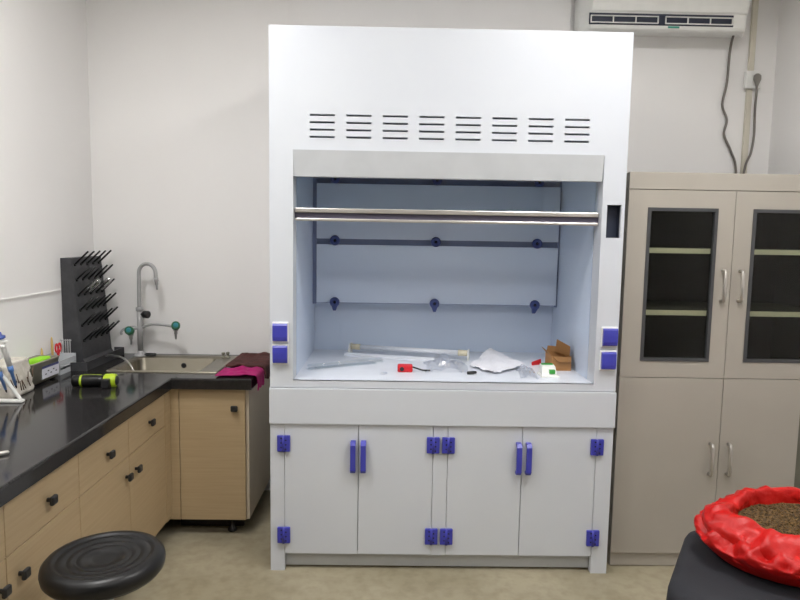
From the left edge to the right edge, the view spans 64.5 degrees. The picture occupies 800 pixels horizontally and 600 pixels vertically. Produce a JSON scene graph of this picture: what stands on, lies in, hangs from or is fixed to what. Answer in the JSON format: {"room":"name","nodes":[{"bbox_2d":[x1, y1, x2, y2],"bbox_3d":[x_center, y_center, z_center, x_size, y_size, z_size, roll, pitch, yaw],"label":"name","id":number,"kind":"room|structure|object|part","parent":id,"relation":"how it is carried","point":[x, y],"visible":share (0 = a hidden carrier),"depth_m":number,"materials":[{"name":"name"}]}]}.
{"room":"science laboratory","nodes":[
{"label":"science laboratory","id":0,"kind":"room"},
{"bbox_2d":[0,0,93,358],"bbox_3d":[-1.724,-0.026,0.068,0.100,2.960,6.980,1,6,-1],"label":"wall","id":1,"kind":"structure","parent":0,"point":[46,211],"depth_m":3.00,"materials":[{"name":"paint"}]},
{"bbox_2d":[0,289,60,300],"bbox_3d":[-1.699,0.061,2.097,0.006,0.008,2.200,1,6,-1],"label":"trim","id":2,"kind":"structure","parent":1,"relation":"attached to","point":[9,298],"depth_m":2.92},
{"bbox_2d":[114,490,674,599],"bbox_3d":[0.184,1.526,0.247,3.968,0.100,7.180,1,6,-1],"label":"floor","id":3,"kind":"structure","parent":0,"point":[202,562],"depth_m":2.77,"materials":[{"name":"plastic"}]},
{"bbox_2d":[0,454,80,599],"bbox_3d":[-1.388,0.920,1.777,0.635,0.747,0.831,1,6,-1],"label":"base cabinet","id":4,"kind":"object","parent":3,"relation":"on","point":[45,517],"visible":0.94,"depth_m":1.91,"materials":[{"name":"brown wood"}]},
{"bbox_3d":[-1.101,0.656,1.544,0.020,0.161,0.414,1,6,-1],"label":"drawer","id":5,"kind":"part","parent":4,"relation":"part of","materials":[{"name":"brown wood"}]},
{"bbox_3d":[-1.106,0.973,1.576,0.020,0.470,0.414,1,6,-1],"label":"door","id":6,"kind":"part","parent":4,"relation":"part of","materials":[{"name":"brown wood"}]},
{"bbox_3d":[-1.082,0.797,1.733,0.027,0.030,0.034,1,6,-1],"label":"knob","id":7,"kind":"part","parent":4,"relation":"part of","materials":[{"name":"black plastic"}]},
{"bbox_3d":[-1.083,0.788,1.825,0.027,0.030,0.034,1,6,-1],"label":"knob","id":8,"kind":"part","parent":4,"relation":"part of","materials":[{"name":"black plastic"}]},
{"bbox_3d":[-1.105,0.615,1.959,0.020,0.161,0.414,1,6,-1],"label":"drawer","id":9,"kind":"part","parent":4,"relation":"part of","materials":[{"name":"brown wood"}]},
{"bbox_3d":[-1.111,0.931,1.991,0.020,0.470,0.414,1,6,-1],"label":"door","id":10,"kind":"part","parent":4,"relation":"part of","materials":[{"name":"brown wood"}]},
{"bbox_3d":[-1.082,0.621,1.970,0.027,0.030,0.034,1,6,-1],"label":"knob","id":11,"kind":"part","parent":4,"relation":"part of","materials":[{"name":"black plastic"}]},
{"bbox_2d":[0,353,264,507],"bbox_3d":[-1.206,0.454,2.433,1.010,0.052,2.378,1,6,-1],"label":"countertop","id":12,"kind":"structure","parent":4,"relation":"on","point":[57,420],"depth_m":2.42,"materials":[{"name":"black stone"}]},
{"bbox_2d":[0,450,8,455],"bbox_3d":[-1.252,0.472,1.915,0.124,0.014,0.014,-4,8,-40],"label":"rod","id":13,"kind":"object","parent":12,"relation":"on","point":[6,451],"visible":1,"depth_m":1.94,"materials":[{"name":"metal"}]},
{"bbox_2d":[0,345,24,402],"bbox_3d":[-1.609,0.287,2.498,0.194,0.254,0.099,1,6,-1],"label":"stand","id":14,"kind":"object","parent":12,"relation":"on","point":[19,399],"visible":1,"depth_m":2.53,"materials":[{"name":"white plastic"}]},
{"bbox_2d":[0,367,6,392],"bbox_3d":[-1.588,0.262,2.486,0.045,0.224,0.074,1,6,-1],"label":"pipette","id":15,"kind":"object","parent":14,"relation":"hanging from","point":[1,372],"visible":1,"depth_m":2.51,"materials":[{"name":"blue plastic"}]},
{"bbox_2d":[0,332,16,387],"bbox_3d":[-1.541,0.239,2.488,0.045,0.238,0.082,1,6,-1],"label":"pipette","id":16,"kind":"object","parent":14,"relation":"hanging from","point":[3,341],"visible":1,"depth_m":2.48,"materials":[{"name":"white plastic"}]},
{"bbox_2d":[0,357,33,398],"bbox_3d":[-1.634,0.322,2.659,0.120,0.147,0.198,1,6,-1],"label":"bag","id":17,"kind":"object","parent":12,"relation":"on","point":[21,365],"visible":0.76,"depth_m":2.65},
{"bbox_2d":[28,355,58,386],"bbox_3d":[-1.658,0.323,2.882,0.114,0.103,0.231,1,6,-1],"label":"storage box","id":18,"kind":"object","parent":12,"relation":"on","point":[47,369],"visible":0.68,"depth_m":2.88,"materials":[{"name":"black plastic"}]},
{"bbox_2d":[29,356,50,364],"bbox_3d":[-1.649,0.283,2.902,0.057,0.042,0.095,1,6,-1],"label":"sponge","id":19,"kind":"object","parent":18,"relation":"in","point":[40,358],"visible":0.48,"depth_m":2.87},
{"bbox_3d":[-1.607,0.322,2.914,0.004,0.056,0.140,1,6,-1],"label":"label plate","id":20,"kind":"part","parent":18,"relation":"part of","materials":[{"name":"white plastic"}]},
{"bbox_2d":[47,337,75,374],"bbox_3d":[-1.669,0.265,3.101,0.088,0.174,0.155,1,6,-1],"label":"desk organizer","id":21,"kind":"object","parent":12,"relation":"on","point":[65,359],"depth_m":3.11,"materials":[{"name":"grey plastic"}]},
{"bbox_3d":[-1.697,0.246,3.095,0.013,0.137,0.021,1,6,-1],"label":"brush handle","id":22,"kind":"part","parent":21,"relation":"part of","materials":[{"name":"beige wood"}]},
{"bbox_2d":[54,342,61,358],"bbox_3d":[-1.655,0.261,3.069,0.010,0.109,0.058,1,6,-1],"label":"scissors","id":23,"kind":"object","parent":21,"relation":"in","point":[57,351],"visible":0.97,"depth_m":3.06,"materials":[{"name":"red plastic"}]},
{"bbox_2d":[60,339,70,352],"bbox_3d":[-1.685,0.270,3.199,0.058,0.145,0.030,1,6,-1],"label":"wire rack","id":24,"kind":"object","parent":12,"relation":"on","point":[61,340],"visible":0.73,"depth_m":3.19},
{"bbox_2d":[71,374,118,388],"bbox_3d":[-1.356,0.359,2.820,0.197,0.062,0.081,1,6,-1],"label":"flashlight","id":25,"kind":"object","parent":12,"relation":"on","point":[106,381],"visible":1,"depth_m":2.80,"materials":[{"name":"black plastic"}]},
{"bbox_2d":[60,250,130,370],"bbox_3d":[-1.521,0.072,3.328,0.392,0.661,0.448,1,6,-1],"label":"drying rack","id":26,"kind":"object","parent":12,"relation":"on","point":[85,315],"visible":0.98,"depth_m":3.28,"materials":[{"name":"black plastic"}]},
{"bbox_2d":[70,347,123,370],"bbox_3d":[-1.588,0.307,3.344,0.082,0.045,0.434,1,6,-1],"label":"drip tray","id":27,"kind":"object","parent":26,"relation":"on","point":[88,360],"depth_m":3.30,"materials":[{"name":"black plastic"}]},
{"bbox_2d":[120,262,179,356],"bbox_3d":[-1.365,0.055,3.444,0.348,0.521,0.156,1,6,-1],"label":"faucet","id":28,"kind":"object","parent":12,"relation":"on","point":[129,330],"visible":0.99,"depth_m":3.47,"materials":[{"name":"grey metal"}]},
{"bbox_3d":[-1.452,0.165,3.403,0.049,0.053,0.054,1,6,-1],"label":"arm knob","id":29,"kind":"part","parent":28,"relation":"part of","materials":[{"name":"teal plastic"}]},
{"bbox_3d":[-1.456,0.195,3.460,0.032,0.088,0.086,1,6,-1],"label":"arm","id":30,"kind":"part","parent":28,"relation":"part of"},
{"bbox_3d":[-1.398,0.079,3.472,0.052,0.042,0.042,3,6,23],"label":"valve knob","id":31,"kind":"part","parent":28,"relation":"part of","materials":[{"name":"black plastic"}]},
{"bbox_3d":[-1.320,0.169,3.486,0.212,0.088,0.027,2,6,9],"label":"arm","id":32,"kind":"part","parent":28,"relation":"part of"},
{"bbox_3d":[-1.219,0.140,3.445,0.046,0.052,0.054,-1,6,-20],"label":"arm knob","id":33,"kind":"part","parent":28,"relation":"part of","materials":[{"name":"teal plastic"}]},
{"bbox_2d":[106,352,236,372],"bbox_3d":[-1.182,0.411,3.347,0.553,0.221,0.420,1,6,-1],"label":"sink","id":34,"kind":"object","parent":12,"relation":"in","point":[158,363],"visible":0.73,"depth_m":3.48,"materials":[{"name":"metal"}]},
{"bbox_2d":[144,353,156,355],"bbox_3d":[-1.382,0.302,3.508,0.062,0.015,0.028,1,6,-1],"label":"plug","id":35,"kind":"object","parent":34,"relation":"on","point":[145,354],"visible":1,"depth_m":3.50,"materials":[{"name":"black plastic"}]},
{"bbox_2d":[215,366,264,390],"bbox_3d":[-0.789,0.388,3.141,0.205,0.102,0.197,1,6,-1],"label":"cleaning cloth","id":36,"kind":"object","parent":12,"relation":"on","point":[258,372],"visible":1,"depth_m":3.13,"materials":[{"name":"pink fabric"}]},
{"bbox_2d":[226,352,269,378],"bbox_3d":[-0.790,0.355,3.415,0.210,0.096,0.360,1,6,-1],"label":"folded cloth","id":37,"kind":"object","parent":12,"relation":"on","point":[262,359],"visible":0.81,"depth_m":3.35,"materials":[{"name":"fabric"}]},
{"bbox_2d":[38,530,165,599],"bbox_3d":[-0.842,1.006,1.841,0.407,0.581,0.390,1,6,-1],"label":"stool","id":38,"kind":"object","parent":3,"relation":"on","point":[110,565],"visible":1,"depth_m":1.75,"materials":[{"name":"black plastic"}]},
{"bbox_2d":[78,395,166,537],"bbox_3d":[-1.398,0.837,2.599,0.635,0.747,0.818,1,6,-1],"label":"base cabinet","id":39,"kind":"object","parent":3,"relation":"on","point":[122,474],"visible":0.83,"depth_m":2.57,"materials":[{"name":"brown wood"}]},
{"bbox_3d":[-1.110,0.573,2.370,0.020,0.161,0.407,1,6,-1],"label":"drawer","id":40,"kind":"part","parent":39,"relation":"part of","materials":[{"name":"brown wood"}]},
{"bbox_3d":[-1.115,0.890,2.402,0.020,0.470,0.407,1,6,-1],"label":"door","id":41,"kind":"part","parent":39,"relation":"part of","materials":[{"name":"brown wood"}]},
{"bbox_3d":[-1.087,0.580,2.381,0.027,0.030,0.034,1,6,-1],"label":"knob","id":42,"kind":"part","parent":39,"relation":"part of","materials":[{"name":"black plastic"}]},
{"bbox_3d":[-1.091,0.714,2.555,0.027,0.030,0.034,1,6,-1],"label":"knob","id":43,"kind":"part","parent":39,"relation":"part of","materials":[{"name":"black plastic"}]},
{"bbox_3d":[-1.092,0.705,2.648,0.027,0.030,0.034,1,6,-1],"label":"knob","id":44,"kind":"part","parent":39,"relation":"part of","materials":[{"name":"black plastic"}]},
{"bbox_3d":[-1.115,0.532,2.778,0.020,0.161,0.407,1,6,-1],"label":"drawer","id":45,"kind":"part","parent":39,"relation":"part of","materials":[{"name":"brown wood"}]},
{"bbox_3d":[-1.120,0.849,2.810,0.020,0.470,0.407,1,6,-1],"label":"door","id":46,"kind":"part","parent":39,"relation":"part of","materials":[{"name":"brown wood"}]},
{"bbox_3d":[-1.091,0.539,2.789,0.027,0.030,0.034,1,6,-1],"label":"knob","id":47,"kind":"part","parent":39,"relation":"part of","materials":[{"name":"black plastic"}]},
{"bbox_2d":[164,376,269,531],"bbox_3d":[-0.939,0.770,3.334,0.394,0.747,0.639,1,6,-1],"label":"base cabinet","id":48,"kind":"object","parent":3,"relation":"on","point":[217,442],"visible":0.85,"depth_m":3.09,"materials":[{"name":"brown wood"}]},
{"bbox_3d":[-1.122,0.745,3.043,0.020,0.639,0.069,1,6,-1],"label":"corner post","id":49,"kind":"part","parent":48,"relation":"part of","materials":[{"name":"brown wood"}]},
{"bbox_3d":[-0.910,0.752,3.091,0.316,0.656,0.020,1,6,-1],"label":"door","id":50,"kind":"part","parent":48,"relation":"part of","materials":[{"name":"brown wood"}]},
{"bbox_3d":[-0.796,0.522,3.045,0.034,0.030,0.027,1,6,-1],"label":"knob","id":51,"kind":"part","parent":48,"relation":"part of","materials":[{"name":"black plastic"}]},
{"bbox_3d":[-0.751,0.726,3.377,0.018,0.662,0.550,1,6,-1],"label":"panel","id":52,"kind":"part","parent":48,"relation":"part of","materials":[{"name":"grey laminate"}]},
{"bbox_2d":[269,25,633,572],"bbox_3d":[0.189,0.012,3.098,1.504,2.340,0.842,1,6,-1],"label":"fume hood","id":53,"kind":"object","parent":3,"relation":"on","point":[430,188],"visible":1,"depth_m":2.77,"materials":[{"name":"white metal"}]},
{"bbox_2d":[272,346,286,362],"bbox_3d":[-0.513,0.233,2.708,0.062,0.075,0.014,1,6,-1],"label":"socket","id":54,"kind":"object","parent":53,"relation":"attached to","point":[279,353],"depth_m":2.70,"materials":[{"name":"blue plastic"}]},
{"bbox_2d":[272,324,286,340],"bbox_3d":[-0.512,0.139,2.699,0.062,0.075,0.014,1,6,-1],"label":"socket","id":55,"kind":"object","parent":53,"relation":"attached to","point":[279,331],"depth_m":2.69,"materials":[{"name":"blue plastic"}]},
{"bbox_3d":[-0.513,0.233,2.720,0.070,0.088,0.010,1,6,-1],"label":"socket plate","id":56,"kind":"part","parent":53,"relation":"part of","materials":[{"name":"blue plastic"}]},
{"bbox_3d":[-0.512,0.138,2.711,0.070,0.088,0.010,1,6,-1],"label":"socket plate","id":57,"kind":"part","parent":53,"relation":"part of","materials":[{"name":"blue plastic"}]},
{"bbox_3d":[-0.447,-0.477,3.337,0.020,0.995,0.025,1,6,-1],"label":"baffle post","id":58,"kind":"part","parent":53,"relation":"part of","materials":[{"name":"grey metal"}]},
{"bbox_3d":[-0.346,0.832,2.801,0.320,0.590,0.029,1,6,-1],"label":"door","id":59,"kind":"part","parent":53,"relation":"part of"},
{"bbox_3d":[-0.335,-0.631,3.286,0.052,0.052,0.018,1,6,-1],"label":"baffle knob","id":60,"kind":"part","parent":53,"relation":"part of","materials":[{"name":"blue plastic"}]},
{"bbox_3d":[-0.346,0.020,3.351,0.052,0.070,0.018,1,6,-1],"label":"baffle knob","id":61,"kind":"part","parent":53,"relation":"part of","materials":[{"name":"blue plastic"}]},
{"bbox_3d":[-0.341,-0.312,3.318,0.052,0.052,0.018,1,6,-1],"label":"baffle knob","id":62,"kind":"part","parent":53,"relation":"part of","materials":[{"name":"blue plastic"}]},
{"bbox_3d":[-0.205,0.683,2.756,0.023,0.140,0.035,1,6,-1],"label":"handle","id":63,"kind":"part","parent":53,"relation":"part of","materials":[{"name":"blue plastic"}]},
{"bbox_3d":[-0.160,0.684,2.756,0.023,0.140,0.035,1,6,-1],"label":"handle","id":64,"kind":"part","parent":53,"relation":"part of","materials":[{"name":"blue plastic"}]},
{"bbox_3d":[-0.021,0.837,2.806,0.324,0.590,0.029,1,6,-1],"label":"door","id":65,"kind":"part","parent":53,"relation":"part of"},
{"bbox_2d":[344,342,469,360],"bbox_3d":[0.033,0.273,3.289,0.643,0.054,0.107,2,6,13],"label":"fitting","id":66,"kind":"object","parent":53,"relation":"on","point":[352,346],"visible":1,"depth_m":3.29,"materials":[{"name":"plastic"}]},
{"bbox_3d":[-0.266,0.259,3.378,0.007,0.054,0.069,2,6,13],"label":"plate","id":67,"kind":"part","parent":66,"relation":"part of","materials":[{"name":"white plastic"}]},
{"bbox_2d":[397,364,429,371],"bbox_3d":[0.065,0.318,2.951,0.153,0.034,0.044,1,6,-1],"label":"tape measure","id":68,"kind":"object","parent":53,"relation":"on","point":[401,367],"visible":1,"depth_m":2.93,"materials":[{"name":"red plastic"}]},
{"bbox_3d":[0.183,0.028,3.358,0.052,0.070,0.018,1,6,-1],"label":"baffle knob","id":69,"kind":"part","parent":53,"relation":"part of","materials":[{"name":"blue plastic"}]},
{"bbox_3d":[0.188,-0.304,3.325,0.052,0.052,0.018,1,6,-1],"label":"baffle knob","id":70,"kind":"part","parent":53,"relation":"part of","materials":[{"name":"blue plastic"}]},
{"bbox_3d":[0.170,1.166,2.870,1.367,0.074,0.015,1,6,-1],"label":"kick plate","id":71,"kind":"part","parent":53,"relation":"part of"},
{"bbox_3d":[0.193,-0.302,3.367,1.284,0.044,0.012,1,6,-1],"label":"baffle rail","id":72,"kind":"part","parent":53,"relation":"part of","materials":[{"name":"grey metal"}]},
{"bbox_3d":[0.194,-0.623,3.293,0.052,0.052,0.018,1,6,-1],"label":"baffle knob","id":73,"kind":"part","parent":53,"relation":"part of","materials":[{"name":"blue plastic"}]},
{"bbox_3d":[0.198,-0.617,3.335,1.284,0.044,0.012,1,6,-1],"label":"baffle rail","id":74,"kind":"part","parent":53,"relation":"part of","materials":[{"name":"grey metal"}]},
{"bbox_2d":[423,352,464,369],"bbox_3d":[0.217,0.292,3.046,0.216,0.068,0.250,1,6,-1],"label":"plastic bag","id":75,"kind":"object","parent":53,"relation":"on","point":[445,352],"visible":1,"depth_m":3.05,"materials":[{"name":"clear plastic"}]},
{"bbox_3d":[0.201,-0.357,2.720,1.299,0.055,0.032,1,6,-1],"label":"sash rail","id":76,"kind":"part","parent":53,"relation":"part of","materials":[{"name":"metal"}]},
{"bbox_3d":[0.201,-0.364,2.683,1.500,1.508,0.018,1,6,-1],"label":"panel","id":77,"kind":"part","parent":53,"relation":"part of","materials":[{"name":"white metal"}]},
{"bbox_3d":[0.369,0.843,2.811,0.324,0.590,0.029,1,6,-1],"label":"door","id":78,"kind":"part","parent":53,"relation":"part of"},
{"bbox_2d":[470,348,524,372],"bbox_3d":[0.450,0.294,3.132,0.251,0.047,0.410,-2,6,-26],"label":"paper sheet","id":79,"kind":"object","parent":53,"relation":"on","point":[491,360],"visible":1,"depth_m":3.10,"materials":[{"name":"white paper"}]},
{"bbox_3d":[0.518,0.695,2.765,0.023,0.140,0.035,1,6,-1],"label":"handle","id":80,"kind":"part","parent":53,"relation":"part of","materials":[{"name":"blue plastic"}]},
{"bbox_2d":[513,364,538,378],"bbox_3d":[0.585,0.321,2.965,0.089,0.040,0.275,1,6,-1],"label":"bubble wrap","id":81,"kind":"object","parent":53,"relation":"on","point":[524,366],"visible":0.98,"depth_m":2.98,"materials":[{"name":"clear plastic"}]},
{"bbox_3d":[0.561,0.695,2.766,0.023,0.140,0.035,1,6,-1],"label":"handle","id":82,"kind":"part","parent":53,"relation":"part of","materials":[{"name":"blue plastic"}]},
{"bbox_3d":[0.716,0.036,3.365,0.052,0.070,0.018,1,6,-1],"label":"baffle knob","id":83,"kind":"part","parent":53,"relation":"part of","materials":[{"name":"blue plastic"}]},
{"bbox_2d":[532,359,540,364],"bbox_3d":[0.680,0.310,3.161,0.061,0.028,0.013,-2,6,-27],"label":"clip","id":84,"kind":"object","parent":53,"relation":"on","point":[537,362],"visible":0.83,"depth_m":3.15,"materials":[{"name":"red plastic"}]},
{"bbox_3d":[0.721,-0.296,3.332,0.052,0.052,0.018,1,6,-1],"label":"baffle knob","id":85,"kind":"part","parent":53,"relation":"part of","materials":[{"name":"blue plastic"}]},
{"bbox_3d":[0.726,-0.614,3.300,0.052,0.052,0.018,1,6,-1],"label":"baffle knob","id":86,"kind":"part","parent":53,"relation":"part of","materials":[{"name":"blue plastic"}]},
{"bbox_2d":[537,363,558,377],"bbox_3d":[0.681,0.321,2.915,0.083,0.054,0.090,1,6,-1],"label":"module","id":87,"kind":"object","parent":53,"relation":"on","point":[546,370],"visible":1,"depth_m":2.89,"materials":[{"name":"white plastic"}]},
{"bbox_3d":[0.681,0.344,2.917,0.083,0.008,0.090,1,6,-1],"label":"plate","id":88,"kind":"part","parent":87,"relation":"part of","materials":[{"name":"white plastic"}]},
{"bbox_2d":[542,339,570,370],"bbox_3d":[0.760,0.267,3.083,0.116,0.132,0.156,1,6,-1],"label":"cardboard box","id":89,"kind":"object","parent":53,"relation":"on","point":[559,355],"visible":0.87,"depth_m":3.06,"materials":[{"name":"brown cardboard"}]},
{"bbox_3d":[0.695,0.848,2.815,0.323,0.590,0.029,1,6,-1],"label":"door","id":90,"kind":"part","parent":53,"relation":"part of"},
{"bbox_3d":[0.841,-0.457,3.353,0.012,0.995,0.025,1,6,-1],"label":"baffle post","id":91,"kind":"part","parent":53,"relation":"part of","materials":[{"name":"grey metal"}]},
{"bbox_3d":[0.898,0.261,2.740,0.070,0.088,0.010,1,6,-1],"label":"socket plate","id":92,"kind":"part","parent":53,"relation":"part of","materials":[{"name":"white plastic"}]},
{"bbox_2d":[601,352,616,368],"bbox_3d":[0.898,0.262,2.727,0.062,0.075,0.014,1,6,-1],"label":"socket","id":93,"kind":"object","parent":53,"relation":"attached to","point":[608,359],"depth_m":2.72,"materials":[{"name":"blue plastic"}]},
{"bbox_3d":[0.902,0.160,2.729,0.070,0.088,0.010,1,6,-1],"label":"socket plate","id":94,"kind":"part","parent":53,"relation":"part of","materials":[{"name":"white plastic"}]},
{"bbox_2d":[602,328,617,345],"bbox_3d":[0.902,0.161,2.717,0.062,0.075,0.014,1,6,-1],"label":"socket","id":95,"kind":"object","parent":53,"relation":"attached to","point":[609,335],"depth_m":2.71,"materials":[{"name":"blue plastic"}]},
{"bbox_2d":[607,172,799,564],"bbox_3d":[1.445,0.321,3.022,0.949,1.782,0.485,1,6,-1],"label":"cupboard","id":96,"kind":"object","parent":3,"relation":"on","point":[707,390],"visible":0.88,"depth_m":2.84,"materials":[{"name":"beige wood"}]},
{"bbox_3d":[0.975,0.312,3.044,0.005,1.780,0.428,1,6,-1],"label":"panel","id":97,"kind":"part","parent":96,"relation":"part of","materials":[{"name":"beige wood"}]},
{"bbox_3d":[1.199,0.751,2.864,0.464,0.814,0.020,1,6,-1],"label":"door","id":98,"kind":"part","parent":96,"relation":"part of","materials":[{"name":"beige metal"}]},
{"bbox_3d":[1.213,-0.066,2.782,0.464,0.820,0.020,1,6,-1],"label":"door","id":99,"kind":"part","parent":96,"relation":"part of","materials":[{"name":"beige metal"}]},
{"bbox_3d":[1.219,-0.064,2.779,0.306,0.672,0.022,1,6,-1],"label":"glass frame","id":100,"kind":"part","parent":96,"relation":"part of","materials":[{"name":"black glass"}]},
{"bbox_3d":[1.437,0.289,3.256,0.924,1.760,0.012,1,6,-1],"label":"panel","id":101,"kind":"part","parent":96,"relation":"part of","materials":[{"name":"beige metal"}]},
{"bbox_3d":[1.392,0.716,2.835,0.014,0.152,0.035,1,6,-1],"label":"handle","id":102,"kind":"part","parent":96,"relation":"part of","materials":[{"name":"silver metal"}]},
{"bbox_3d":[1.462,-0.509,2.741,0.949,0.073,0.022,1,6,-1],"label":"panel","id":103,"kind":"part","parent":96,"relation":"part of","materials":[{"name":"beige metal"}]},
{"bbox_2d":[650,247,793,249],"bbox_3d":[1.449,-0.233,2.991,0.918,0.022,0.406,1,6,-1],"label":"shelf","id":104,"kind":"object","parent":96,"relation":"attached to","point":[651,248],"depth_m":2.93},
{"bbox_2d":[646,301,799,311],"bbox_3d":[1.444,0.039,3.019,0.918,0.022,0.406,1,6,-1],"label":"shelf","id":105,"kind":"object","parent":96,"relation":"attached to","point":[651,306],"depth_m":3.00,"materials":[{"name":"beige wood"}]},
{"bbox_3d":[1.408,-0.060,2.757,0.014,0.146,0.035,1,6,-1],"label":"handle","id":106,"kind":"part","parent":96,"relation":"part of","materials":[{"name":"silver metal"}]},
{"bbox_3d":[1.473,0.718,2.836,0.014,0.152,0.035,1,6,-1],"label":"handle","id":107,"kind":"part","parent":96,"relation":"part of","materials":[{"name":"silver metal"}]},
{"bbox_3d":[1.485,-0.059,2.758,0.014,0.146,0.035,1,6,-1],"label":"handle","id":108,"kind":"part","parent":96,"relation":"part of","materials":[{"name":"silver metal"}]},
{"bbox_3d":[1.610,0.757,2.869,0.352,0.814,0.020,1,6,-1],"label":"door","id":109,"kind":"part","parent":96,"relation":"part of","materials":[{"name":"beige metal"}]},
{"bbox_3d":[1.682,-0.058,2.788,0.470,0.820,0.020,1,6,-1],"label":"door","id":110,"kind":"part","parent":96,"relation":"part of","materials":[{"name":"beige wood"}]},
{"bbox_3d":[1.679,-0.057,2.785,0.309,0.672,0.022,1,6,-1],"label":"glass frame","id":111,"kind":"part","parent":96,"relation":"part of","materials":[{"name":"black glass"}]},
{"bbox_3d":[1.847,0.761,2.875,0.113,0.814,0.014,1,6,-1],"label":"filler panel","id":112,"kind":"part","parent":96,"relation":"part of","materials":[{"name":"grey metal"}]},
{"bbox_2d":[666,531,799,599],"bbox_3d":[1.107,1.068,1.916,0.538,0.506,0.534,4,7,31],"label":"trash can","id":113,"kind":"object","parent":3,"relation":"on","point":[699,573],"visible":0.68,"depth_m":1.85,"materials":[{"name":"plastic"}]},
{"bbox_2d":[694,485,799,587],"bbox_3d":[1.277,0.725,1.966,0.696,0.170,0.503,1,6,-1],"label":"plastic sack","id":114,"kind":"object","parent":113,"relation":"on","point":[740,541],"visible":0.94,"depth_m":1.89,"materials":[{"name":"red plastic"}]},
{"bbox_2d":[738,503,799,534],"bbox_3d":[1.276,0.701,1.967,0.436,0.036,0.314,1,6,-1],"label":"grains","id":115,"kind":"object","parent":114,"relation":"in","point":[784,518],"visible":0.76,"depth_m":2.01,"materials":[{"name":"brown food"}]},
{"bbox_2d":[86,0,779,489],"bbox_3d":[0.169,-0.352,3.615,3.968,2.960,0.100,1,6,-1],"label":"wall","id":116,"kind":"structure","parent":0,"point":[179,89],"depth_m":3.51,"materials":[{"name":"paint"}]},
{"bbox_2d":[288,0,570,30],"bbox_3d":[0.159,-1.512,3.433,1.526,0.615,0.028,1,6,-1],"label":"trim","id":117,"kind":"structure","parent":116,"relation":"attached to","point":[549,15],"depth_m":3.42,"materials":[{"name":"paint"}]},
{"bbox_2d":[574,0,749,172],"bbox_3d":[1.418,-1.070,3.395,0.951,1.274,0.218,1,6,-1],"label":"air conditioner","id":118,"kind":"object","parent":116,"relation":"attached to","point":[662,18],"visible":0.91,"depth_m":3.27,"materials":[{"name":"white plastic"}]},
{"bbox_2d":[589,12,733,26],"bbox_3d":[1.349,-1.446,3.271,0.748,0.057,0.004,1,6,-1],"label":"air vent","id":119,"kind":"object","parent":118,"relation":"attached to","point":[596,19],"depth_m":3.27,"materials":[{"name":"black plastic"}]},
{"bbox_3d":[1.389,-1.554,3.346,0.878,0.302,0.218,1,6,-1],"label":"casing","id":120,"kind":"part","parent":118,"relation":"part of","materials":[{"name":"white plastic"}]},
{"bbox_3d":[1.831,-0.941,3.479,0.120,1.015,0.077,1,6,-1],"label":"power cord","id":121,"kind":"part","parent":118,"relation":"part of","materials":[{"name":"grey rubber"}]},
{"bbox_2d":[742,73,760,173],"bbox_3d":[1.925,-0.831,3.487,0.069,0.798,0.053,1,6,-1],"label":"plug","id":122,"kind":"object","parent":118,"relation":"attached to","point":[757,77],"visible":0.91,"depth_m":3.48,"materials":[{"name":"grey plastic"}]},
{"bbox_2d":[740,0,758,173],"bbox_3d":[1.924,-1.089,3.501,0.030,1.409,0.017,1,6,-1],"label":"conduit","id":123,"kind":"object","parent":116,"relation":"attached to","point":[755,3],"visible":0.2,"depth_m":3.49,"materials":[{"name":"beige plastic"}]},
{"bbox_2d":[743,71,761,88],"bbox_3d":[1.929,-1.204,3.467,0.086,0.092,0.026,1,6,-1],"label":"wall socket","id":124,"kind":"object","parent":123,"relation":"attached to","point":[748,83],"visible":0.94,"depth_m":3.46,"materials":[{"name":"white plastic"}]},
{"bbox_2d":[768,0,799,174],"bbox_3d":[2.143,0.034,0.119,0.100,2.960,6.980,1,6,-1],"label":"wall","id":125,"kind":"structure","parent":0,"point":[784,150],"depth_m":3.39,"materials":[{"name":"paint"}]}
]}

